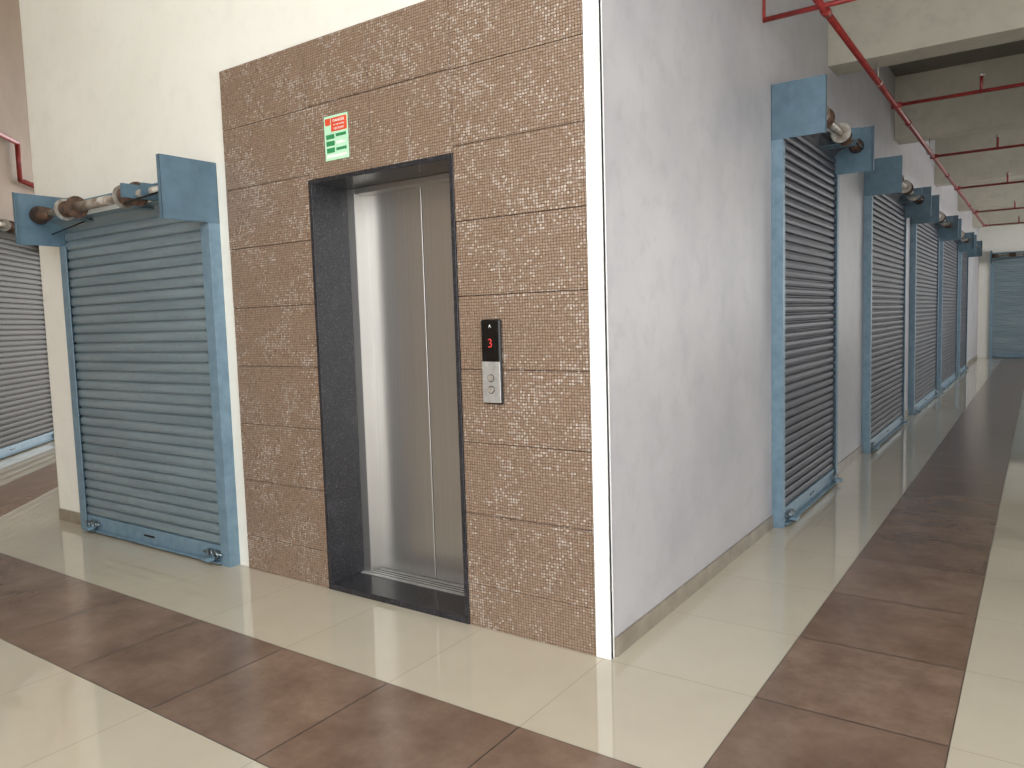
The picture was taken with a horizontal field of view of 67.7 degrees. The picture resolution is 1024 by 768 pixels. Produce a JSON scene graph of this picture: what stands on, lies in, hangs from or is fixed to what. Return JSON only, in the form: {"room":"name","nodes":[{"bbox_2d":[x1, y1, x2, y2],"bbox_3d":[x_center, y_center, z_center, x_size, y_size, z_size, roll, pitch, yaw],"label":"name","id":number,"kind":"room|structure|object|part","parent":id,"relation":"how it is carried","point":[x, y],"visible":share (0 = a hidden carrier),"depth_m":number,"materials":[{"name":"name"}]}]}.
{"room":"shopping mall","nodes":[
{"label":"shopping mall","id":0,"kind":"room"},
{"bbox_2d":[0,0,34,232],"bbox_3d":[-5.824,-2.008,6.872,0.300,6.000,16.000,-3,5,-10],"label":"wall","id":1,"kind":"structure","parent":0,"point":[14,120],"depth_m":9.48,"materials":[{"name":"beige paint"}]},
{"bbox_2d":[0,132,33,187],"bbox_3d":[-5.838,-2.637,8.095,0.060,0.510,6.500,-3,5,-10],"label":"pipe","id":2,"kind":"object","parent":1,"relation":"attached to","point":[20,179],"visible":0.72,"depth_m":9.39,"materials":[{"name":"red metal"}]},
{"bbox_2d":[0,219,53,458],"bbox_3d":[-5.791,-0.566,8.878,0.345,2.790,2.700,-3,5,-10],"label":"rolling shutter","id":3,"kind":"object","parent":1,"relation":"attached to","point":[26,417],"visible":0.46,"depth_m":9.34,"materials":[{"name":"blue paint"}]},
{"bbox_3d":[-5.860,0.766,8.969,0.065,0.097,2.615,-3,5,-10],"label":"rail","id":4,"kind":"part","parent":3,"relation":"part of","materials":[{"name":"blue metal"}]},
{"bbox_2d":[19,0,424,565],"bbox_3d":[-1.590,-1.927,4.395,4.460,6.000,0.300,2,6,35],"label":"wall","id":5,"kind":"structure","parent":0,"point":[112,86],"depth_m":4.76,"materials":[{"name":"white paint"}]},
{"bbox_2d":[58,508,80,524],"bbox_3d":[-3.243,0.986,5.657,0.440,0.085,0.012,2,6,35],"label":"baseboard","id":6,"kind":"structure","parent":5,"relation":"attached to","point":[64,514],"depth_m":5.68,"materials":[{"name":"beige tile"}]},
{"bbox_2d":[12,153,239,567],"bbox_3d":[-2.463,-0.098,4.799,1.740,2.340,0.345,2,6,35],"label":"rolling shutter","id":7,"kind":"object","parent":5,"relation":"attached to","point":[143,289],"visible":1,"depth_m":4.81,"materials":[{"name":"blue paint"}]},
{"bbox_2d":[52,201,219,543],"bbox_3d":[-2.413,-0.070,4.872,1.638,2.049,0.108,2,6,35],"label":"curtain","id":8,"kind":"object","parent":7,"relation":"hanging from","point":[139,282],"depth_m":4.87,"materials":[{"name":"blue metal"}]},
{"bbox_3d":[-2.367,0.995,4.981,1.655,0.097,0.065,2,6,35],"label":"rail","id":9,"kind":"part","parent":7,"relation":"part of","materials":[{"name":"metal"}]},
{"bbox_2d":[219,0,595,655],"bbox_3d":[-0.522,-0.319,3.870,2.298,2.820,0.422,2,6,35],"label":"elevator","id":10,"kind":"object","parent":5,"relation":"attached to","point":[377,466],"visible":1,"depth_m":3.77,"materials":[{"name":"stone"}]},
{"bbox_2d":[324,112,348,161],"bbox_3d":[-0.865,-1.216,3.759,0.165,0.215,0.005,2,6,35],"label":"safety sign","id":11,"kind":"object","parent":10,"relation":"attached to","point":[335,126],"visible":1,"depth_m":3.76,"materials":[{"name":"plastic"}]},
{"bbox_3d":[-0.457,0.009,3.953,0.901,2.088,0.090,2,6,35],"label":"steel door frame","id":12,"kind":"part","parent":10,"relation":"part of","materials":[{"name":"silver metal"}]},
{"bbox_3d":[-0.593,0.007,4.111,0.398,2.061,0.025,2,6,35],"label":"door panel","id":13,"kind":"part","parent":10,"relation":"part of","materials":[{"name":"silver metal"}]},
{"bbox_3d":[-0.420,1.061,4.049,0.901,0.034,0.170,2,6,35],"label":"door sill","id":14,"kind":"part","parent":10,"relation":"part of","materials":[{"name":"metal"}]},
{"bbox_3d":[-0.262,0.016,3.882,0.398,2.061,0.025,2,6,35],"label":"door panel","id":15,"kind":"part","parent":10,"relation":"part of","materials":[{"name":"silver metal"}]},
{"bbox_2d":[481,319,503,404],"bbox_3d":[-0.088,-0.096,3.325,0.105,0.370,0.025,2,6,35],"label":"panel","id":16,"kind":"object","parent":10,"relation":"attached to","point":[491,334],"depth_m":3.31,"materials":[{"name":"silver metal"}]},
{"bbox_2d":[0,358,1023,767],"bbox_3d":[0.383,0.567,11.046,19.000,0.201,31.000,2,6,35],"label":"floor","id":17,"kind":"structure","parent":0,"point":[882,626],"depth_m":3.18,"materials":[{"name":"brown tile"}]},
{"bbox_2d":[602,0,979,656],"bbox_3d":[6.347,-2.783,11.748,0.200,6.000,21.500,2,6,35],"label":"wall","id":18,"kind":"structure","parent":0,"point":[687,84],"depth_m":3.88,"materials":[{"name":"grey paint"}]},
{"bbox_2d":[582,0,613,659],"bbox_3d":[0.296,-1.859,2.905,0.071,6.000,0.029,2,6,35],"label":"trim","id":19,"kind":"structure","parent":18,"relation":"attached to","point":[591,9],"depth_m":3.03,"materials":[{"name":"white paint"}]},
{"bbox_2d":[614,355,977,656],"bbox_3d":[6.529,0.167,11.943,0.012,0.080,21.480,2,6,35],"label":"baseboard","id":20,"kind":"structure","parent":18,"relation":"attached to","point":[639,628],"depth_m":3.84,"materials":[{"name":"beige tile"}]},
{"bbox_2d":[771,74,874,527],"bbox_3d":[2.249,-0.530,5.445,0.325,2.810,1.620,2,6,35],"label":"rolling shutter","id":21,"kind":"object","parent":18,"relation":"attached to","point":[808,160],"visible":1,"depth_m":5.32,"materials":[{"name":"blue paint"}]},
{"bbox_3d":[2.207,0.804,5.614,0.065,0.097,1.565,2,6,35],"label":"rail","id":22,"kind":"part","parent":21,"relation":"part of","materials":[{"name":"blue metal"}]},
{"bbox_2d":[784,131,846,504],"bbox_3d":[2.186,-0.516,5.490,0.108,2.559,1.554,2,6,35],"label":"curtain","id":23,"kind":"object","parent":21,"relation":"hanging from","point":[813,163],"depth_m":5.52,"materials":[{"name":"grey metal"}]},
{"bbox_2d":[862,155,931,452],"bbox_3d":[4.168,-0.820,8.212,0.325,2.810,2.300,2,6,35],"label":"rolling shutter","id":24,"kind":"object","parent":18,"relation":"attached to","point":[890,199],"visible":1,"depth_m":8.00,"materials":[{"name":"blue paint"}]},
{"bbox_3d":[4.127,0.514,8.381,0.065,0.097,2.245,2,6,35],"label":"rail","id":25,"kind":"part","parent":24,"relation":"part of","materials":[{"name":"blue metal"}]},
{"bbox_2d":[871,193,909,437],"bbox_3d":[4.106,-0.806,8.257,0.108,2.559,2.234,2,6,35],"label":"curtain","id":26,"kind":"object","parent":24,"relation":"hanging from","point":[890,213],"depth_m":8.29,"materials":[{"name":"grey metal"}]},
{"bbox_2d":[908,195,958,414],"bbox_3d":[6.060,-1.105,10.938,0.325,2.810,2.700,2,6,35],"label":"rolling shutter","id":27,"kind":"object","parent":18,"relation":"attached to","point":[926,232],"visible":0.94,"depth_m":10.74,"materials":[{"name":"blue paint"}]},
{"bbox_3d":[6.018,0.229,11.107,0.065,0.097,2.645,2,6,35],"label":"rail","id":28,"kind":"part","parent":27,"relation":"part of","materials":[{"name":"blue metal"}]},
{"bbox_2d":[915,223,940,402],"bbox_3d":[5.998,-1.091,10.983,0.108,2.559,2.634,2,6,35],"label":"curtain","id":29,"kind":"object","parent":27,"relation":"hanging from","point":[927,235],"depth_m":11.05,"materials":[{"name":"grey metal"}]},
{"bbox_2d":[937,218,973,391],"bbox_3d":[7.949,-1.390,13.659,0.325,2.810,2.850,2,6,35],"label":"rolling shutter","id":30,"kind":"object","parent":18,"relation":"attached to","point":[949,248],"visible":0.72,"depth_m":13.59,"materials":[{"name":"blue paint"}]},
{"bbox_3d":[7.907,-0.057,13.828,0.065,0.097,2.795,2,6,35],"label":"rail","id":31,"kind":"part","parent":30,"relation":"part of","materials":[{"name":"blue metal"}]},
{"bbox_2d":[941,240,959,382],"bbox_3d":[7.886,-1.377,13.704,0.108,2.559,2.784,2,6,35],"label":"curtain","id":32,"kind":"object","parent":30,"relation":"hanging from","point":[950,249],"depth_m":13.77,"materials":[{"name":"grey metal"}]},
{"bbox_2d":[957,234,982,375],"bbox_3d":[9.621,-1.643,16.070,0.325,2.810,1.800,2,6,35],"label":"rolling shutter","id":33,"kind":"object","parent":18,"relation":"attached to","point":[964,256],"visible":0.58,"depth_m":16.12,"materials":[{"name":"blue paint"}]},
{"bbox_3d":[9.579,-0.309,16.239,0.065,0.097,1.745,2,6,35],"label":"rail","id":34,"kind":"part","parent":33,"relation":"part of","materials":[{"name":"blue metal"}]},
{"bbox_2d":[960,252,967,367],"bbox_3d":[9.559,-1.629,16.115,0.108,2.559,1.734,2,6,35],"label":"curtain","id":35,"kind":"object","parent":33,"relation":"hanging from","point":[963,255],"depth_m":16.31,"materials":[{"name":"grey metal"}]},
{"bbox_2d":[828,0,1023,75],"bbox_3d":[4.427,-2.793,4.772,4.570,0.700,0.300,2,6,35],"label":"ceiling beam","id":36,"kind":"structure","parent":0,"point":[886,32],"depth_m":5.64,"materials":[{"name":"beige concrete"}]},
{"bbox_2d":[889,40,1023,76],"bbox_3d":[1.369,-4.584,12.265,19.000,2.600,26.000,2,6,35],"label":"ceiling","id":37,"kind":"structure","parent":0,"point":[1016,47],"depth_m":8.05,"materials":[{"name":"white paint"}]},
{"bbox_2d":[762,0,1023,226],"bbox_3d":[6.625,-3.038,8.001,4.535,0.884,18.726,2,6,35],"label":"pipe","id":38,"kind":"object","parent":37,"relation":"hanging from","point":[824,9],"visible":1,"depth_m":6.25,"materials":[{"name":"red metal"}]},
{"bbox_2d":[895,53,1023,144],"bbox_3d":[6.301,-3.076,7.473,4.570,0.700,0.300,2,6,35],"label":"ceiling beam","id":39,"kind":"structure","parent":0,"point":[999,110],"depth_m":8.29,"materials":[{"name":"beige concrete"}]},
{"bbox_2d":[934,128,1023,186],"bbox_3d":[8.517,-3.410,10.665,4.570,0.700,0.300,2,6,35],"label":"ceiling beam","id":40,"kind":"structure","parent":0,"point":[992,165],"depth_m":11.51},
{"bbox_2d":[958,177,1023,211],"bbox_3d":[10.789,-3.753,13.939,4.570,0.700,0.300,2,6,35],"label":"ceiling beam","id":41,"kind":"structure","parent":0,"point":[996,196],"depth_m":14.80,"materials":[{"name":"beige concrete"}]},
{"bbox_2d":[973,206,1023,227],"bbox_3d":[13.061,-4.096,17.214,4.570,0.700,0.300,2,6,35],"label":"ceiling beam","id":42,"kind":"structure","parent":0,"point":[1004,216],"depth_m":18.11,"materials":[{"name":"beige concrete"}]},
{"bbox_2d":[977,224,1023,357],"bbox_3d":[14.612,-2.665,19.341,5.170,4.000,0.300,2,6,35],"label":"wall","id":43,"kind":"structure","parent":0,"point":[1006,238],"depth_m":20.43,"materials":[{"name":"white paint"}]},
{"bbox_2d":[989,250,1023,357],"bbox_3d":[13.694,-2.081,19.646,2.400,2.840,0.345,2,6,35],"label":"rolling shutter","id":44,"kind":"object","parent":43,"relation":"attached to","point":[1006,318],"visible":1,"depth_m":20.21,"materials":[{"name":"blue paint"}]},
{"bbox_3d":[13.797,-0.739,19.849,2.315,0.097,0.065,2,6,35],"label":"rail","id":45,"kind":"part","parent":44,"relation":"part of","materials":[{"name":"blue metal"}]}
]}

